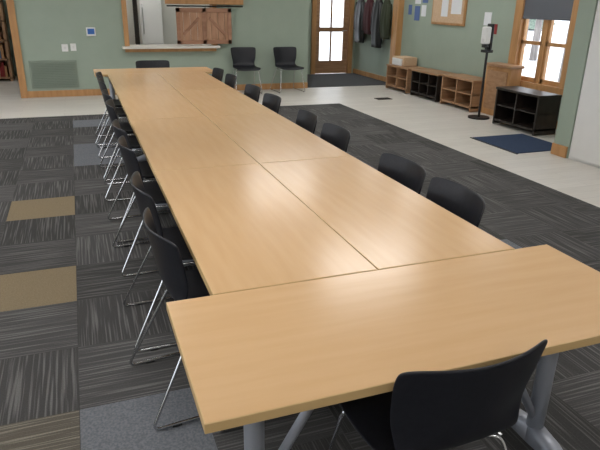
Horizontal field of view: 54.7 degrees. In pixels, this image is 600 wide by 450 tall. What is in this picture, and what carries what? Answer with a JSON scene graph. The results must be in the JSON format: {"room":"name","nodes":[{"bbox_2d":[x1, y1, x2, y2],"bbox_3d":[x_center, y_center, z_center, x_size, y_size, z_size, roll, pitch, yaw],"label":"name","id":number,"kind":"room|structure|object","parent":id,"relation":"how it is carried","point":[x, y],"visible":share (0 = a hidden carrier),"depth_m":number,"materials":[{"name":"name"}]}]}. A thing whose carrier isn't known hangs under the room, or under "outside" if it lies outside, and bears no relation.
{"room":"community meeting room","nodes":[
{"label":"community meeting room","id":0,"kind":"room"},
{"bbox_2d":[3,0,209,75],"bbox_3d":[-5.424,-4.620,12.361,9.300,2.750,0.150,-7,23,-19],"label":"wall","id":1,"kind":"structure","parent":0,"point":[168,13],"depth_m":13.13,"materials":[{"name":"white paint"}]},
{"bbox_2d":[14,0,308,90],"bbox_3d":[-4.270,-3.520,9.586,9.400,2.750,0.150,-7,23,-19],"label":"wall","id":2,"kind":"structure","parent":0,"point":[43,25],"depth_m":10.17,"materials":[{"name":"green paint"}]},
{"bbox_2d":[6,0,27,97],"bbox_3d":[-5.398,-3.153,9.278,1.620,2.250,0.200,-7,23,-19],"label":"trim","id":3,"kind":"structure","parent":2,"relation":"attached to","point":[10,3],"depth_m":9.55,"materials":[{"name":"brown wood"}]},
{"bbox_2d":[28,60,79,88],"bbox_3d":[-4.189,-2.570,9.890,0.760,0.460,0.030,-7,23,-19],"label":"air vent grille","id":4,"kind":"object","parent":2,"relation":"in","point":[43,73],"visible":1,"depth_m":9.88,"materials":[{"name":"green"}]},
{"bbox_2d":[61,44,67,51],"bbox_3d":[-3.978,-2.997,9.811,0.100,0.120,0.020,-7,23,-19],"label":"wall outlet","id":5,"kind":"object","parent":2,"relation":"attached to","point":[64,46],"visible":1,"depth_m":9.81,"materials":[{"name":"white plastic"}]},
{"bbox_2d":[70,43,76,50],"bbox_3d":[-3.851,-3.021,9.853,0.090,0.120,0.018,-7,23,-19],"label":"light switch","id":6,"kind":"object","parent":2,"relation":"attached to","point":[72,45],"visible":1,"depth_m":9.85,"materials":[{"name":"white plastic"}]},
{"bbox_2d":[86,27,95,35],"bbox_3d":[-3.553,-3.285,9.856,0.150,0.140,0.036,-7,23,-19],"label":"wall thermostat","id":7,"kind":"object","parent":2,"relation":"attached to","point":[90,31],"visible":1,"depth_m":9.84,"materials":[{"name":"white plastic"}]},
{"bbox_2d":[27,82,307,97],"bbox_3d":[-4.262,-2.261,9.990,9.400,0.110,0.020,-7,23,-19],"label":"baseboard","id":8,"kind":"structure","parent":2,"relation":"attached to","point":[84,92],"depth_m":10.18,"materials":[{"name":"brown wood"}]},
{"bbox_2d":[121,0,217,45],"bbox_3d":[-2.302,-3.844,10.220,1.640,1.300,0.220,-7,23,-19],"label":"trim","id":9,"kind":"structure","parent":2,"relation":"attached to","point":[123,2],"depth_m":9.98,"materials":[{"name":"brown wood"}]},
{"bbox_2d":[122,44,219,51],"bbox_3d":[-2.333,-3.196,10.482,1.710,0.100,0.490,-7,23,-19],"label":"countertop","id":10,"kind":"structure","parent":2,"relation":"attached to","point":[153,47],"depth_m":10.34,"materials":[{"name":"white paint"}]},
{"bbox_2d":[175,8,231,43],"bbox_3d":[-1.713,-3.560,10.384,0.990,0.610,0.038,-7,23,-19],"label":"shutter door","id":11,"kind":"structure","parent":2,"relation":"in","point":[208,24],"depth_m":10.37,"materials":[{"name":"brown wood"}]},
{"bbox_2d":[165,0,242,6],"bbox_3d":[-1.680,-3.932,10.271,1.400,0.132,0.062,-7,23,-19],"label":"rail","id":12,"kind":"object","parent":2,"relation":"attached to","point":[212,2],"visible":1,"depth_m":10.26,"materials":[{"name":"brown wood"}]},
{"bbox_2d":[0,73,599,206],"bbox_3d":[-1.496,-0.448,5.740,11.700,0.100,17.300,-7,23,-19],"label":"floor","id":13,"kind":"structure","parent":0,"point":[447,124],"depth_m":8.64,"materials":[{"name":"tile"}]},
{"bbox_2d":[0,0,14,80],"bbox_3d":[-6.335,-3.817,11.429,1.000,1.900,0.400,-7,23,-19],"label":"bookshelf","id":14,"kind":"object","parent":13,"relation":"on","point":[6,64],"visible":1,"depth_m":11.65,"materials":[{"name":"brown wood"}]},
{"bbox_2d":[132,0,139,44],"bbox_3d":[-3.191,-4.140,11.230,0.080,2.750,0.100,-7,23,-19],"label":"post","id":15,"kind":"object","parent":13,"relation":"on","point":[134,2],"visible":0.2,"depth_m":11.26,"materials":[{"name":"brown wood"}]},
{"bbox_2d":[137,0,163,44],"bbox_3d":[-3.254,-4.186,12.629,0.450,1.780,0.782,-7,23,-19],"label":"refrigerator","id":16,"kind":"object","parent":13,"relation":"on","point":[149,11],"visible":0.48,"depth_m":12.26,"materials":[{"name":"white metal"}]},
{"bbox_2d":[231,47,261,93],"bbox_3d":[-1.008,-2.854,10.701,0.508,0.794,0.592,-6,22,-17],"label":"chair","id":17,"kind":"object","parent":13,"relation":"on","point":[243,58],"visible":0.94,"depth_m":10.75,"materials":[{"name":"grey plastic"}]},
{"bbox_2d":[270,47,304,92],"bbox_3d":[-0.233,-2.934,10.942,0.508,0.794,0.592,-8,23,-22],"label":"chair","id":18,"kind":"object","parent":13,"relation":"on","point":[285,57],"visible":1,"depth_m":10.99,"materials":[{"name":"grey plastic"}]},
{"bbox_2d":[0,103,599,449],"bbox_3d":[-1.609,0.494,3.160,9.245,0.002,11.885,-7,23,-19],"label":"floor","id":19,"kind":"structure","parent":13,"relation":"on","point":[68,337],"depth_m":3.39,"materials":[{"name":"grey carpet"}]},
{"bbox_2d":[95,72,121,145],"bbox_3d":[-2.173,-1.409,6.928,0.592,0.794,0.508,-6,22,-17],"label":"chair","id":20,"kind":"object","parent":19,"relation":"on","point":[117,103],"visible":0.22,"depth_m":6.83,"materials":[{"name":"grey plastic"}]},
{"bbox_2d":[99,89,134,180],"bbox_3d":[-1.663,-0.900,5.642,0.592,0.794,0.508,-8,23,-21],"label":"chair","id":21,"kind":"object","parent":19,"relation":"on","point":[125,126],"visible":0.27,"depth_m":5.54,"materials":[{"name":"grey plastic"}]},
{"bbox_2d":[97,78,142,157],"bbox_3d":[-1.965,-1.201,6.403,0.592,0.794,0.508,-7,23,-19],"label":"chair","id":22,"kind":"object","parent":19,"relation":"on","point":[120,111],"visible":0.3,"depth_m":6.27,"materials":[{"name":"grey plastic"}]},
{"bbox_2d":[104,99,141,200],"bbox_3d":[-1.447,-0.684,5.096,0.592,0.794,0.508,-6,22,-17],"label":"chair","id":23,"kind":"object","parent":19,"relation":"on","point":[109,103],"visible":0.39,"depth_m":4.96,"materials":[{"name":"grey plastic"}]},
{"bbox_2d":[108,119,170,242],"bbox_3d":[-1.123,-0.361,4.280,0.592,0.794,0.508,-8,23,-22],"label":"chair","id":24,"kind":"object","parent":19,"relation":"on","point":[146,171],"visible":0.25,"depth_m":4.17,"materials":[{"name":"grey plastic"}]},
{"bbox_2d":[108,73,175,152],"bbox_3d":[-1.853,-1.310,6.787,0.606,0.724,1.522,-7,23,-19],"label":"conference table","id":25,"kind":"object","parent":19,"relation":"on","point":[145,81],"visible":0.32,"depth_m":6.54,"materials":[{"name":"brown wood"}]},
{"bbox_2d":[93,67,212,107],"bbox_3d":[-1.935,-1.712,7.819,1.522,0.724,0.606,-7,23,-19],"label":"conference table","id":26,"kind":"object","parent":19,"relation":"on","point":[105,72],"visible":0.31,"depth_m":7.64,"materials":[{"name":"brown wood"}]},
{"bbox_2d":[136,60,169,67],"bbox_3d":[-2.039,-1.902,8.204,0.508,0.794,0.592,-7,23,-19],"label":"chair","id":27,"kind":"object","parent":19,"relation":"on","point":[142,63],"visible":0.17,"depth_m":8.25,"materials":[{"name":"grey plastic"}]},
{"bbox_2d":[112,135,195,276],"bbox_3d":[-0.926,-0.164,3.783,0.592,0.794,0.508,-8,23,-22],"label":"chair","id":28,"kind":"object","parent":19,"relation":"on","point":[130,160],"visible":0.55,"depth_m":3.62,"materials":[{"name":"grey plastic"}]},
{"bbox_2d":[123,171,194,351],"bbox_3d":[-0.622,0.140,3.016,0.592,0.794,0.508,-8,23,-21],"label":"chair","id":29,"kind":"object","parent":19,"relation":"on","point":[173,234],"visible":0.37,"depth_m":2.87,"materials":[{"name":"grey plastic"}]},
{"bbox_2d":[116,90,205,160],"bbox_3d":[-1.325,-0.783,5.457,0.606,0.724,1.522,-7,23,-19],"label":"conference table","id":30,"kind":"object","parent":19,"relation":"on","point":[138,105],"visible":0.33,"depth_m":5.21,"materials":[{"name":"brown wood"}]},
{"bbox_2d":[129,207,209,429],"bbox_3d":[-0.423,0.338,2.515,0.592,0.794,0.508,-9,23,-25],"label":"chair","id":31,"kind":"object","parent":19,"relation":"on","point":[181,284],"visible":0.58,"depth_m":2.31,"materials":[{"name":"grey plastic"}]},
{"bbox_2d":[130,117,257,265],"bbox_3d":[-0.798,-0.257,4.128,0.606,0.724,1.522,-7,23,-19],"label":"conference table","id":32,"kind":"object","parent":19,"relation":"on","point":[168,144],"visible":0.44,"depth_m":3.83,"materials":[{"name":"brown wood"}]},
{"bbox_2d":[158,72,231,89],"bbox_3d":[-1.281,-1.377,6.987,0.606,0.724,1.522,-7,23,-19],"label":"conference table","id":33,"kind":"object","parent":19,"relation":"on","point":[186,80],"visible":0.3,"depth_m":6.76,"materials":[{"name":"brown wood"}]},
{"bbox_2d":[212,68,223,81],"bbox_3d":[-1.185,-1.583,7.423,0.592,0.794,0.508,-8,23,-21],"label":"chair","id":34,"kind":"object","parent":19,"relation":"on","point":[217,73],"visible":0.21,"depth_m":7.45,"materials":[{"name":"grey plastic"}]},
{"bbox_2d":[177,88,275,116],"bbox_3d":[-0.754,-0.851,5.657,0.606,0.724,1.522,-7,23,-19],"label":"conference table","id":35,"kind":"object","parent":19,"relation":"on","point":[225,101],"visible":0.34,"depth_m":5.40,"materials":[{"name":"brown wood"}]},
{"bbox_2d":[224,74,236,88],"bbox_3d":[-0.959,-1.358,6.853,0.592,0.794,0.508,-6,22,-18],"label":"chair","id":36,"kind":"object","parent":19,"relation":"on","point":[230,79],"visible":0.23,"depth_m":6.88,"materials":[{"name":"grey plastic"}]},
{"bbox_2d":[244,84,260,101],"bbox_3d":[-0.632,-1.031,6.027,0.592,0.794,0.508,-8,23,-21],"label":"chair","id":37,"kind":"object","parent":19,"relation":"on","point":[251,91],"visible":0.19,"depth_m":6.05,"materials":[{"name":"grey plastic"}]},
{"bbox_2d":[154,163,377,430],"bbox_3d":[-0.271,0.269,2.798,0.606,0.724,1.522,-7,23,-19],"label":"conference table","id":38,"kind":"object","parent":19,"relation":"on","point":[241,228],"visible":0.67,"depth_m":2.42,"materials":[{"name":"brown wood"}]},
{"bbox_2d":[262,93,280,113],"bbox_3d":[-0.407,-0.806,5.459,0.592,0.794,0.508,-7,23,-20],"label":"chair","id":39,"kind":"object","parent":19,"relation":"on","point":[271,101],"visible":0.22,"depth_m":5.47,"materials":[{"name":"grey plastic"}]},
{"bbox_2d":[207,113,350,162],"bbox_3d":[-0.227,-0.325,4.328,0.606,0.724,1.522,-7,23,-19],"label":"conference table","id":40,"kind":"object","parent":19,"relation":"on","point":[269,137],"visible":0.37,"depth_m":4.03,"materials":[{"name":"brown wood"}]},
{"bbox_2d":[295,109,317,133],"bbox_3d":[-0.094,-0.494,4.670,0.592,0.794,0.508,-6,22,-16],"label":"chair","id":41,"kind":"object","parent":19,"relation":"on","point":[305,119],"visible":0.23,"depth_m":4.68,"materials":[{"name":"grey plastic"}]},
{"bbox_2d":[320,123,350,151],"bbox_3d":[0.106,-0.295,4.167,0.592,0.794,0.508,-7,23,-19],"label":"chair","id":42,"kind":"object","parent":19,"relation":"on","point":[338,136],"visible":0.23,"depth_m":4.17,"materials":[{"name":"grey plastic"}]},
{"bbox_2d":[166,244,599,449],"bbox_3d":[0.385,0.604,1.967,1.522,0.724,0.606,-7,23,-19],"label":"conference table","id":43,"kind":"object","parent":19,"relation":"on","point":[252,357],"visible":0.88,"depth_m":1.74,"materials":[{"name":"brown wood"}]},
{"bbox_2d":[259,156,514,269],"bbox_3d":[0.300,0.201,2.998,0.606,0.724,1.522,-7,23,-19],"label":"conference table","id":44,"kind":"object","parent":19,"relation":"on","point":[390,224],"visible":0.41,"depth_m":2.63,"materials":[{"name":"brown wood"}]},
{"bbox_2d":[378,153,425,193],"bbox_3d":[0.430,0.029,3.348,0.592,0.794,0.508,-8,23,-21],"label":"chair","id":45,"kind":"object","parent":19,"relation":"on","point":[407,172],"visible":0.25,"depth_m":3.33,"materials":[{"name":"grey plastic"}]},
{"bbox_2d":[328,339,547,449],"bbox_3d":[0.395,0.644,1.765,0.508,0.794,0.592,-7,23,-20],"label":"chair","id":46,"kind":"object","parent":19,"relation":"on","point":[424,410],"visible":0.77,"depth_m":1.52,"materials":[{"name":"grey plastic"}]},
{"bbox_2d":[426,177,485,226],"bbox_3d":[0.608,0.207,2.900,0.592,0.794,0.508,-6,22,-17],"label":"chair","id":47,"kind":"object","parent":19,"relation":"on","point":[460,200],"visible":0.28,"depth_m":2.87,"materials":[{"name":"grey plastic"}]},
{"bbox_2d":[307,73,385,87],"bbox_3d":[0.717,-3.201,12.778,1.980,0.008,2.010,-7,23,-19],"label":"carpet","id":48,"kind":"object","parent":13,"relation":"on","point":[342,79],"visible":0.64,"depth_m":12.62,"materials":[{"name":"grey carpet"}]},
{"bbox_2d":[374,97,390,99],"bbox_3d":[1.494,-2.271,10.411,0.280,0.013,0.180,-7,23,-19],"label":"floor vent","id":49,"kind":"object","parent":13,"relation":"in","point":[384,98],"visible":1,"depth_m":10.38,"materials":[{"name":"black plastic"}]},
{"bbox_2d":[389,0,404,63],"bbox_3d":[1.977,-4.230,11.707,0.130,2.735,0.220,-7,23,-19],"label":"wood column","id":50,"kind":"structure","parent":13,"relation":"on","point":[398,5],"depth_m":11.73,"materials":[{"name":"brown wood"}]},
{"bbox_2d":[385,64,423,92],"bbox_3d":[2.061,-2.877,11.359,0.420,0.462,0.840,-7,23,-19],"label":"cubby shelf","id":51,"kind":"object","parent":13,"relation":"on","point":[397,76],"visible":0.63,"depth_m":11.31,"materials":[{"name":"brown wood"}]},
{"bbox_2d":[392,56,416,65],"bbox_3d":[2.042,-3.230,11.401,0.330,0.155,0.450,-7,23,-19],"label":"cardboard box","id":52,"kind":"object","parent":51,"relation":"on","point":[396,60],"visible":1,"depth_m":11.23,"materials":[{"name":"beige cardboard"}]},
{"bbox_2d":[410,68,456,101],"bbox_3d":[2.406,-2.538,10.489,0.420,0.472,0.890,-7,23,-19],"label":"bench","id":53,"kind":"object","parent":13,"relation":"on","point":[427,82],"visible":0.73,"depth_m":10.41,"materials":[{"name":"brown wood"}]},
{"bbox_2d":[440,73,484,111],"bbox_3d":[2.752,-2.203,9.613,0.420,0.492,0.890,-7,23,-19],"label":"bench","id":54,"kind":"object","parent":13,"relation":"on","point":[464,90],"visible":0.77,"depth_m":9.56,"materials":[{"name":"brown wood"}]},
{"bbox_2d":[468,24,494,119],"bbox_3d":[2.736,-2.267,8.601,0.320,1.359,0.320,-7,23,-19],"label":"stand","id":55,"kind":"object","parent":13,"relation":"on","point":[487,31],"visible":1,"depth_m":8.44,"materials":[{"name":"black plastic"}]},
{"bbox_2d":[481,62,524,115],"bbox_3d":[3.083,-2.071,8.908,0.250,0.775,0.620,-7,23,-19],"label":"base cabinet","id":56,"kind":"object","parent":13,"relation":"on","point":[498,74],"visible":0.73,"depth_m":8.84,"materials":[{"name":"brown wood"}]},
{"bbox_2d":[470,134,551,153],"bbox_3d":[2.754,-1.029,7.276,0.830,0.011,0.900,-7,23,-19],"label":"door mat","id":57,"kind":"object","parent":13,"relation":"on","point":[513,143],"visible":0.8,"depth_m":7.25,"materials":[{"name":"blue fabric"}]},
{"bbox_2d":[492,86,561,135],"bbox_3d":[3.110,-1.593,8.019,0.370,0.522,0.880,-7,23,-19],"label":"cubby","id":58,"kind":"object","parent":13,"relation":"on","point":[536,111],"visible":1,"depth_m":7.93,"materials":[{"name":"black wood"}]},
{"bbox_2d":[307,0,356,73],"bbox_3d":[0.304,-4.871,13.272,2.100,2.750,0.150,-7,23,-19],"label":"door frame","id":59,"kind":"structure","parent":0,"point":[310,1],"depth_m":13.47,"materials":[{"name":"brown wood"}]},
{"bbox_2d":[310,0,354,73],"bbox_3d":[0.740,-4.608,13.486,1.040,2.120,0.160,-7,23,-19],"label":"door","id":60,"kind":"structure","parent":59,"relation":"in","point":[332,21],"depth_m":13.56,"materials":[{"name":"brown wood"}]},
{"bbox_2d":[354,0,561,120],"bbox_3d":[4.110,-2.251,6.705,0.150,2.750,16.050,-7,23,-19],"label":"wall","id":61,"kind":"structure","parent":0,"point":[449,48],"depth_m":10.36,"materials":[{"name":"green paint"}]},
{"bbox_2d":[408,0,427,20],"bbox_3d":[2.259,-4.191,11.101,0.007,0.520,0.680,-7,23,-19],"label":"notices","id":62,"kind":"object","parent":61,"relation":"attached to","point":[417,8],"visible":1,"depth_m":11.10,"materials":[{"name":"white paper"}]},
{"bbox_2d":[431,0,467,25],"bbox_3d":[2.610,-3.865,10.154,0.041,0.690,1.020,-7,23,-19],"label":"bulletin board","id":63,"kind":"object","parent":61,"relation":"attached to","point":[444,12],"visible":1,"depth_m":10.14,"materials":[{"name":"brown wood"}]},
{"bbox_2d":[353,68,557,128],"bbox_3d":[2.633,-2.384,10.623,0.020,0.110,7.800,-7,23,-19],"label":"baseboard","id":64,"kind":"structure","parent":61,"relation":"attached to","point":[356,71],"depth_m":13.18,"materials":[{"name":"brown wood"}]},
{"bbox_2d":[483,12,497,33],"bbox_3d":[3.032,-3.211,9.222,0.007,0.320,0.350,-7,23,-19],"label":"notices","id":65,"kind":"object","parent":61,"relation":"attached to","point":[488,15],"visible":0.82,"depth_m":9.24,"materials":[{"name":"white paper"}]},
{"bbox_2d":[508,0,579,95],"bbox_3d":[3.485,-2.785,8.189,0.170,1.750,1.300,-7,23,-19],"label":"window","id":66,"kind":"structure","parent":61,"relation":"in","point":[543,30],"depth_m":8.27,"materials":[{"name":"brown wood"}]},
{"bbox_2d":[554,0,597,157],"bbox_3d":[3.552,-2.143,6.401,1.120,2.750,0.230,-7,23,-19],"label":"stub","id":67,"kind":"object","parent":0,"point":[586,12],"depth_m":6.36,"materials":[{"name":"green paint"}]},
{"bbox_2d":[551,142,567,157],"bbox_3d":[3.506,-0.925,6.882,1.120,0.130,0.240,-7,23,-19],"label":"baseboard","id":68,"kind":"structure","parent":67,"relation":"attached to","point":[556,149],"depth_m":6.68,"materials":[{"name":"brown wood"}]},
{"bbox_2d":[568,0,599,168],"bbox_3d":[4.469,-0.701,2.733,0.125,2.750,7.800,-7,23,-19],"label":"wall","id":69,"kind":"structure","parent":0,"point":[585,143],"depth_m":6.22,"materials":[{"name":"white paint"}]},
{"bbox_3d":[1.631,-4.971,12.526,0.077,0.080,1.400,-7,23,-19],"label":"coat rack","id":70,"kind":"object","parent":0,"visible":0},
{"bbox_2d":[353,0,364,42],"bbox_3d":[1.369,-4.659,13.119,0.194,1.001,0.495,-7,23,-19],"label":"coat","id":71,"kind":"object","parent":70,"relation":"hanging from","point":[359,35],"visible":0.86,"depth_m":13.06,"materials":[{"name":"grey fabric"}]},
{"bbox_2d":[362,0,373,34],"bbox_3d":[1.526,-4.597,12.690,0.194,0.801,0.455,-7,23,-19],"label":"coat","id":72,"kind":"object","parent":70,"relation":"hanging from","point":[366,27],"visible":0.71,"depth_m":12.64,"materials":[{"name":"red fabric"}]},
{"bbox_2d":[370,0,382,47],"bbox_3d":[1.663,-4.342,12.386,0.194,1.051,0.475,-7,23,-19],"label":"coat","id":73,"kind":"object","parent":70,"relation":"hanging from","point":[376,42],"visible":0.78,"depth_m":12.34,"materials":[{"name":"grey fabric"}]},
{"bbox_2d":[379,0,391,38],"bbox_3d":[1.792,-4.306,12.028,0.194,0.849,0.375,-7,23,-19],"label":"coat","id":74,"kind":"object","parent":70,"relation":"hanging from","point":[386,10],"visible":1,"depth_m":11.95,"materials":[{"name":"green fabric"}]}
]}

